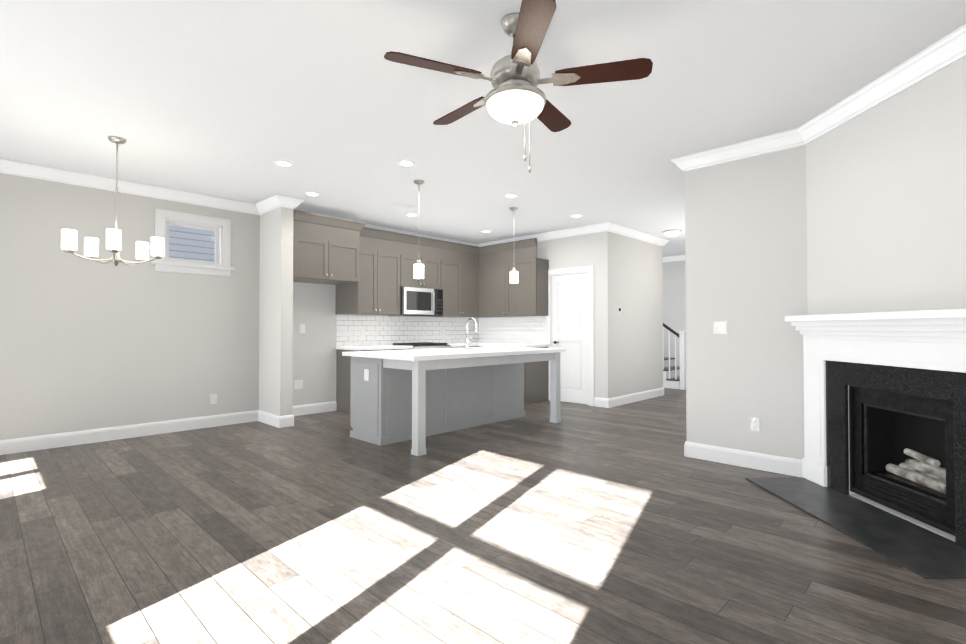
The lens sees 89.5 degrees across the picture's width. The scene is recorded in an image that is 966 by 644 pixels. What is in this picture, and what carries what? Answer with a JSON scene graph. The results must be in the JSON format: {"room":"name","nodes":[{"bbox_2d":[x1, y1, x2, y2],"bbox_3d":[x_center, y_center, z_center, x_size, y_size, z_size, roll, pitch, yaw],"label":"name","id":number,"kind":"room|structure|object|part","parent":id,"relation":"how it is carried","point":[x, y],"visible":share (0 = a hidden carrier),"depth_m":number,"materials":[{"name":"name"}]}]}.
{"room":"living room","nodes":[
{"label":"living room","id":0,"kind":"room"},
{"bbox_2d":[0,173,477,439],"bbox_3d":[-2.663,-0.109,6.526,0.140,2.740,7.580,-1,-1,44],"label":"wall","id":1,"kind":"structure","parent":0,"point":[85,344],"depth_m":5.20,"materials":[{"name":"paint"}]},
{"bbox_2d":[0,410,255,454],"bbox_3d":[-3.986,1.173,5.026,0.015,0.135,3.270,-1,-1,44],"label":"baseboard","id":2,"kind":"structure","parent":1,"relation":"attached to","point":[9,446],"depth_m":5.15,"materials":[{"name":"white wood"}]},
{"bbox_2d":[152,209,233,275],"bbox_3d":[-3.402,-0.910,5.729,0.200,0.690,0.840,-1,-1,44],"label":"window","id":3,"kind":"structure","parent":1,"relation":"in","point":[221,228],"depth_m":5.72,"materials":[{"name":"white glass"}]},
{"bbox_2d":[210,394,216,403],"bbox_3d":[-3.220,0.921,5.827,0.008,0.115,0.070,-1,-1,44],"label":"outlet","id":4,"kind":"object","parent":1,"relation":"attached to","point":[213,398],"visible":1,"depth_m":5.82,"materials":[{"name":"white plastic"}]},
{"bbox_2d":[294,380,302,388],"bbox_3d":[-2.490,0.842,6.582,0.008,0.115,0.115,-1,-1,44],"label":"outlet","id":5,"kind":"object","parent":1,"relation":"attached to","point":[298,384],"visible":1,"depth_m":6.58,"materials":[{"name":"white plastic"}]},
{"bbox_2d":[300,325,304,332],"bbox_3d":[-2.456,0.092,6.629,0.008,0.115,0.070,-1,-1,44],"label":"light switch","id":6,"kind":"object","parent":1,"relation":"attached to","point":[302,328],"visible":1,"depth_m":6.63,"materials":[{"name":"white plastic"}]},
{"bbox_2d":[292,401,336,415],"bbox_3d":[-1.407,1.210,7.693,0.015,0.135,3.850,-1,-1,44],"label":"baseboard","id":7,"kind":"structure","parent":1,"relation":"attached to","point":[306,409],"depth_m":6.74,"materials":[{"name":"white wood"}]},
{"bbox_2d":[293,238,360,285],"bbox_3d":[-2.200,-0.790,6.460,0.620,0.499,0.926,-1,-1,44],"label":"upper cabinet","id":8,"kind":"object","parent":1,"relation":"attached to","point":[333,263],"depth_m":6.25,"materials":[{"name":"grey"}]},
{"bbox_2d":[293,210,360,245],"bbox_3d":[-2.164,-1.194,6.474,0.662,0.310,0.987,-1,-1,44],"label":"upper cabinet","id":9,"kind":"object","parent":1,"relation":"attached to","point":[325,228],"depth_m":6.23,"materials":[{"name":"grey wood"}]},
{"bbox_2d":[337,250,404,314],"bbox_3d":[-1.639,-0.569,7.235,0.345,0.919,0.896,-1,-1,44],"label":"upper cabinet","id":10,"kind":"object","parent":1,"relation":"attached to","point":[364,270],"depth_m":7.07,"materials":[{"name":"grey wood"}]},
{"bbox_2d":[336,314,479,345],"bbox_3d":[-1.086,0.132,8.041,0.009,0.456,2.916,-1,-1,44],"label":"backsplash","id":11,"kind":"structure","parent":1,"relation":"attached to","point":[384,330],"depth_m":7.80,"materials":[{"name":"white tile"}]},
{"bbox_2d":[405,254,436,288],"bbox_3d":[-1.092,-0.778,7.805,0.345,0.485,0.799,-1,-1,44],"label":"upper cabinet","id":12,"kind":"object","parent":1,"relation":"attached to","point":[429,281],"depth_m":7.71,"materials":[{"name":"grey wood"}]},
{"bbox_2d":[388,287,442,316],"bbox_3d":[-1.055,-0.308,7.763,0.442,0.443,0.786,-1,-1,44],"label":"microwave","id":13,"kind":"object","parent":12,"relation":"attached to","point":[420,302],"visible":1,"depth_m":7.59,"materials":[{"name":"metal"}]},
{"bbox_2d":[361,222,536,265],"bbox_3d":[-0.625,-1.182,7.387,1.605,0.310,2.633,-1,-1,44],"label":"upper cabinet","id":14,"kind":"object","parent":1,"relation":"attached to","point":[385,242],"depth_m":7.89,"materials":[{"name":"grey"}]},
{"bbox_2d":[437,258,480,317],"bbox_3d":[-0.502,-0.553,8.383,0.385,0.919,0.975,-1,-1,44],"label":"upper cabinet","id":15,"kind":"object","parent":1,"relation":"attached to","point":[460,283],"depth_m":8.28,"materials":[{"name":"grey"}]},
{"bbox_2d":[0,24,965,262],"bbox_3d":[0.835,-1.430,5.910,7.810,0.115,11.250,-1,-1,44],"label":"crown molding","id":16,"kind":"structure","parent":1,"relation":"attached to","point":[944,52],"depth_m":4.35,"materials":[{"name":"white wood"}]},
{"bbox_2d":[259,207,293,415],"bbox_3d":[-2.577,-0.116,6.060,0.630,2.740,0.150,-1,-1,44],"label":"wall","id":17,"kind":"structure","parent":0,"point":[276,325],"depth_m":5.89,"materials":[{"name":"paint"}]},
{"bbox_2d":[256,410,283,427],"bbox_3d":[-2.605,1.186,5.974,0.605,0.135,0.045,-1,-1,44],"label":"baseboard","id":18,"kind":"structure","parent":17,"relation":"attached to","point":[261,416],"depth_m":5.93,"materials":[{"name":"white wood"}]},
{"bbox_2d":[284,412,295,426],"bbox_3d":[-2.510,1.187,6.072,0.605,0.135,0.045,-1,-1,44],"label":"baseboard","id":19,"kind":"structure","parent":17,"relation":"attached to","point":[288,419],"depth_m":5.84,"materials":[{"name":"white wood"}]},
{"bbox_2d":[0,388,965,643],"bbox_3d":[0.835,1.312,5.871,8.410,0.120,11.850,-1,-1,44],"label":"floor","id":20,"kind":"structure","parent":0,"point":[629,523],"depth_m":2.62,"materials":[{"name":"brown wood"}]},
{"bbox_2d":[336,346,412,413],"bbox_3d":[-1.569,0.829,7.092,0.620,0.880,0.892,-1,-1,44],"label":"base cabinet","id":21,"kind":"object","parent":20,"relation":"on","point":[343,363],"depth_m":6.85,"materials":[{"name":"grey"}]},
{"bbox_2d":[336,346,395,349],"bbox_3d":[-1.573,0.369,7.091,0.625,0.040,0.908,-1,-1,44],"label":"countertop","id":22,"kind":"structure","parent":21,"relation":"on","point":[337,347],"depth_m":6.83,"materials":[{"name":"white stone"}]},
{"bbox_2d":[393,342,450,348],"bbox_3d":[-0.960,0.804,7.656,0.671,0.945,0.754,-1,-1,44],"label":"range","id":23,"kind":"object","parent":20,"relation":"on","point":[425,345],"visible":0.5,"depth_m":7.50,"materials":[{"name":"black metal"}]},
{"bbox_2d":[350,354,560,455],"bbox_3d":[-0.245,0.809,5.718,1.212,0.880,2.290,-1,-1,44],"label":"kitchen island","id":24,"kind":"object","parent":20,"relation":"on","point":[416,396],"depth_m":5.31,"materials":[{"name":"grey wood"}]},
{"bbox_2d":[342,346,565,361],"bbox_3d":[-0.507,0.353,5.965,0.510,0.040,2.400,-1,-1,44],"label":"island countertop","id":25,"kind":"structure","parent":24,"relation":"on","point":[354,354],"depth_m":5.37,"materials":[{"name":"white stone"}]},
{"bbox_2d":[466,318,476,345],"bbox_3d":[-0.138,0.152,6.523,0.214,0.377,0.108,-1,-1,44],"label":"faucet","id":26,"kind":"object","parent":25,"relation":"on","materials":[{"name":"silver metal"}]},
{"bbox_2d":[502,346,548,403],"bbox_3d":[0.661,0.841,7.940,0.564,0.880,0.620,-1,-1,44],"label":"base cabinet","id":27,"kind":"object","parent":20,"relation":"on","point":[536,382],"depth_m":7.72,"materials":[{"name":"grey"}]},
{"bbox_2d":[448,342,479,345],"bbox_3d":[-0.287,0.387,8.420,0.625,0.040,1.258,-1,-1,44],"label":"countertop","id":28,"kind":"structure","parent":27,"relation":"on","point":[470,343],"depth_m":8.15,"materials":[{"name":"white stone"}]},
{"bbox_2d":[480,342,548,345],"bbox_3d":[0.515,0.383,8.084,0.996,0.040,0.625,-1,-1,44],"label":"countertop","id":29,"kind":"structure","parent":27,"relation":"on","point":[481,343],"depth_m":7.91,"materials":[{"name":"white stone"}]},
{"bbox_2d":[663,323,685,389],"bbox_3d":[3.159,-0.192,10.742,2.949,3.023,1.034,-1,-1,44],"label":"stairs","id":30,"kind":"structure","parent":20,"relation":"on","point":[674,377],"depth_m":9.51,"materials":[{"name":"brown"}]},
{"bbox_2d":[746,309,965,577],"bbox_3d":[2.466,0.577,3.000,0.820,1.270,1.636,0,-1,-1],"label":"fireplace","id":31,"kind":"object","parent":20,"relation":"on","point":[901,439],"visible":1,"depth_m":3.07,"materials":[{"name":"black stone"}]},
{"bbox_2d":[0,0,965,256],"bbox_3d":[0.835,-1.548,5.911,8.410,0.120,11.850,-1,-1,44],"label":"ceiling","id":32,"kind":"structure","parent":0,"point":[233,99],"depth_m":3.28,"materials":[{"name":"paint"}]},
{"bbox_2d":[61,136,164,265],"bbox_3d":[-3.029,-0.987,4.000,0.663,1.055,0.655,-1,-1,44],"label":"chandelier","id":33,"kind":"object","parent":32,"relation":"hanging from","point":[91,244],"visible":1,"depth_m":4.02,"materials":[{"name":"white glass"}]},
{"bbox_2d":[274,161,292,166],"bbox_3d":[-1.895,-1.502,4.634,0.170,0.007,0.170,-1,-1,44],"label":"recessed light","id":34,"kind":"object","parent":32,"relation":"in","point":[285,164],"visible":1,"depth_m":4.63,"materials":[{"name":"white plastic"}]},
{"bbox_2d":[305,192,319,196],"bbox_3d":[-1.990,-1.487,5.686,0.170,0.007,0.170,-1,-1,44],"label":"recessed light","id":35,"kind":"object","parent":32,"relation":"in","point":[313,194],"visible":1,"depth_m":5.69,"materials":[{"name":"white plastic"}]},
{"bbox_2d":[390,202,415,208],"bbox_3d":[-1.012,-1.480,6.201,0.150,0.008,0.300,-1,-1,44],"label":"ceiling vent","id":36,"kind":"object","parent":32,"relation":"in","point":[398,204],"visible":1,"depth_m":6.18,"materials":[{"name":"white metal"}]},
{"bbox_2d":[397,161,414,166],"bbox_3d":[-0.728,-1.502,4.632,0.170,0.007,0.170,-1,-1,44],"label":"recessed light","id":37,"kind":"object","parent":32,"relation":"in","point":[406,163],"visible":0.98,"depth_m":4.63,"materials":[{"name":"white plastic"}]},
{"bbox_2d":[406,214,417,216],"bbox_3d":[-0.982,-1.473,6.728,0.170,0.007,0.170,-1,-1,44],"label":"recessed light","id":38,"kind":"object","parent":32,"relation":"in","point":[412,215],"visible":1,"depth_m":6.75,"materials":[{"name":"white plastic"}]},
{"bbox_2d":[414,180,424,278],"bbox_3d":[-0.681,-0.980,5.178,0.116,1.035,0.116,-1,-1,44],"label":"pendant light","id":39,"kind":"object","parent":32,"relation":"hanging from","point":[418,270],"visible":0.98,"depth_m":5.14,"materials":[{"name":"white glass"}]},
{"bbox_2d":[504,194,517,197],"bbox_3d":[0.328,-1.486,5.753,0.170,0.007,0.170,-1,-1,44],"label":"recessed light","id":40,"kind":"object","parent":32,"relation":"in","point":[511,195],"visible":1,"depth_m":5.74,"materials":[{"name":"white plastic"}]},
{"bbox_2d":[510,207,517,282],"bbox_3d":[0.403,-0.995,6.328,0.116,0.975,0.116,-1,-1,44],"label":"pendant light","id":41,"kind":"object","parent":32,"relation":"hanging from","point":[513,275],"visible":1,"depth_m":6.28,"materials":[{"name":"white glass"}]},
{"bbox_2d":[384,0,652,172],"bbox_3d":[0.146,-1.145,2.524,1.250,0.779,1.277,-1,-1,44],"label":"fan","id":42,"kind":"object","parent":32,"relation":"hanging from","point":[515,96],"visible":1,"depth_m":2.38,"materials":[{"name":"brown wood"}]},
{"bbox_3d":[-0.189,-1.215,2.338,0.565,0.016,0.136,0,12,-23],"label":"fan blade","id":43,"kind":"part","parent":42,"relation":"part of","materials":[{"name":"brown wood"}]},
{"bbox_3d":[-0.086,-1.209,2.776,0.136,0.016,0.565,-16,10,-40],"label":"fan blade","id":44,"kind":"part","parent":42,"relation":"part of","materials":[{"name":"brown wood"}]},
{"bbox_3d":[0.196,-1.218,2.105,0.136,0.016,0.565,13,-2,-5],"label":"fan blade","id":45,"kind":"part","parent":42,"relation":"part of","materials":[{"name":"brown wood"}]},
{"bbox_3d":[0.362,-1.209,2.813,0.136,0.016,0.565,-16,-9,30],"label":"fan blade","id":46,"kind":"part","parent":42,"relation":"part of","materials":[{"name":"brown wood"}]},
{"bbox_3d":[0.536,-1.214,2.399,0.565,0.016,0.136,0,-14,13],"label":"fan blade","id":47,"kind":"part","parent":42,"relation":"part of","materials":[{"name":"brown wood"}]},
{"bbox_2d":[570,215,581,217],"bbox_3d":[1.301,-1.472,6.788,0.170,0.007,0.170,-1,-1,44],"label":"recessed light","id":48,"kind":"object","parent":32,"relation":"in","point":[575,216],"visible":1,"depth_m":6.81,"materials":[{"name":"white"}]},
{"bbox_2d":[663,229,681,236],"bbox_3d":[3.044,-1.416,7.842,0.280,0.090,0.280,-1,-1,44],"label":"light","id":49,"kind":"object","parent":32,"relation":"attached to","point":[672,233],"visible":1,"depth_m":7.76,"materials":[{"name":"silver metal"}]},
{"bbox_2d":[480,231,611,398],"bbox_3d":[0.930,-0.086,8.212,2.680,2.740,0.120,-1,-1,44],"label":"wall","id":50,"kind":"structure","parent":0,"point":[595,249],"depth_m":7.35,"materials":[{"name":"paint"}]},
{"bbox_2d":[481,262,508,316],"bbox_3d":[0.278,-0.552,8.493,0.702,0.919,0.385,-1,-1,44],"label":"upper cabinet","id":51,"kind":"object","parent":50,"relation":"attached to","point":[495,276],"depth_m":8.36,"materials":[{"name":"grey"}]},
{"bbox_2d":[480,316,545,343],"bbox_3d":[0.505,0.139,8.526,1.590,0.456,0.008,-1,-1,44],"label":"backsplash","id":52,"kind":"structure","parent":50,"relation":"attached to","point":[531,329],"depth_m":8.48,"materials":[{"name":"white tile"}]},
{"bbox_2d":[509,258,548,316],"bbox_3d":[0.710,-0.557,8.103,0.697,0.919,0.345,-1,-1,44],"label":"upper cabinet","id":53,"kind":"object","parent":50,"relation":"attached to","point":[529,296],"depth_m":7.89,"materials":[{"name":"grey"}]},
{"bbox_2d":[552,273,587,404],"bbox_3d":[1.366,0.259,7.701,0.688,2.021,0.092,-1,-1,44],"label":"pantry door","id":54,"kind":"structure","parent":50,"relation":"in","point":[570,314],"depth_m":7.69,"materials":[{"name":"white wood"}]},
{"bbox_2d":[546,265,593,405],"bbox_3d":[1.398,0.208,7.743,0.900,2.140,0.138,-1,-1,44],"label":"door frame","id":55,"kind":"structure","parent":50,"relation":"attached to","point":[572,270],"depth_m":7.45,"materials":[{"name":"white wood"}]},
{"bbox_2d":[611,232,662,397],"bbox_3d":[2.511,-0.089,8.005,0.120,2.740,1.780,-1,-1,44],"label":"wall","id":56,"kind":"structure","parent":0,"point":[637,322],"depth_m":7.89,"materials":[{"name":"paint"}]},
{"bbox_2d":[604,388,663,407],"bbox_3d":[2.505,1.212,7.886,0.015,0.135,1.895,-1,-1,44],"label":"baseboard","id":57,"kind":"structure","parent":56,"relation":"attached to","point":[621,400],"depth_m":7.74,"materials":[{"name":"white wood"}]},
{"bbox_2d":[662,260,685,365],"bbox_3d":[4.049,-0.051,10.704,5.740,2.740,0.140,-1,-1,44],"label":"wall","id":58,"kind":"structure","parent":0,"point":[674,295],"depth_m":10.53,"materials":[{"name":"paint"}]},
{"bbox_2d":[685,145,807,459],"bbox_3d":[2.749,-0.148,3.728,2.330,2.740,0.120,-1,-1,44],"label":"wall","id":59,"kind":"structure","parent":0,"point":[746,245],"depth_m":4.13,"materials":[{"name":"paint"}]},
{"bbox_2d":[713,321,726,333],"bbox_3d":[2.082,0.050,4.280,0.115,0.115,0.008,-1,-1,44],"label":"light switch","id":60,"kind":"object","parent":59,"relation":"attached to","point":[719,327],"visible":1,"depth_m":4.28,"materials":[{"name":"white plastic"}]},
{"bbox_2d":[684,441,802,476],"bbox_3d":[2.208,1.160,4.128,0.971,0.135,0.030,-1,-1,44],"label":"baseboard","id":61,"kind":"structure","parent":59,"relation":"attached to","point":[770,463],"depth_m":4.12,"materials":[{"name":"white wood"}]},
{"bbox_2d":[750,417,759,431],"bbox_3d":[2.276,0.857,4.081,0.070,0.115,0.008,-1,-1,44],"label":"outlet","id":62,"kind":"object","parent":59,"relation":"attached to","point":[754,423],"visible":1,"depth_m":4.08,"materials":[{"name":"white plastic"}]},
{"bbox_2d":[806,56,965,541],"bbox_3d":[2.627,-0.159,2.958,0.120,2.740,1.954,0,-1,-1],"label":"wall","id":63,"kind":"structure","parent":0,"point":[886,201],"depth_m":3.05,"materials":[{"name":"paint"}]},
{"label":"outside","id":64,"kind":"structure","parent":0,"visible":0},
{"bbox_2d":[169,225,214,261],"bbox_3d":[-5.785,-1.353,6.989,0.150,5.240,8.620,-1,-1,44],"label":"siding","id":65,"kind":"object","parent":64,"point":[207,245],"depth_m":7.98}
]}

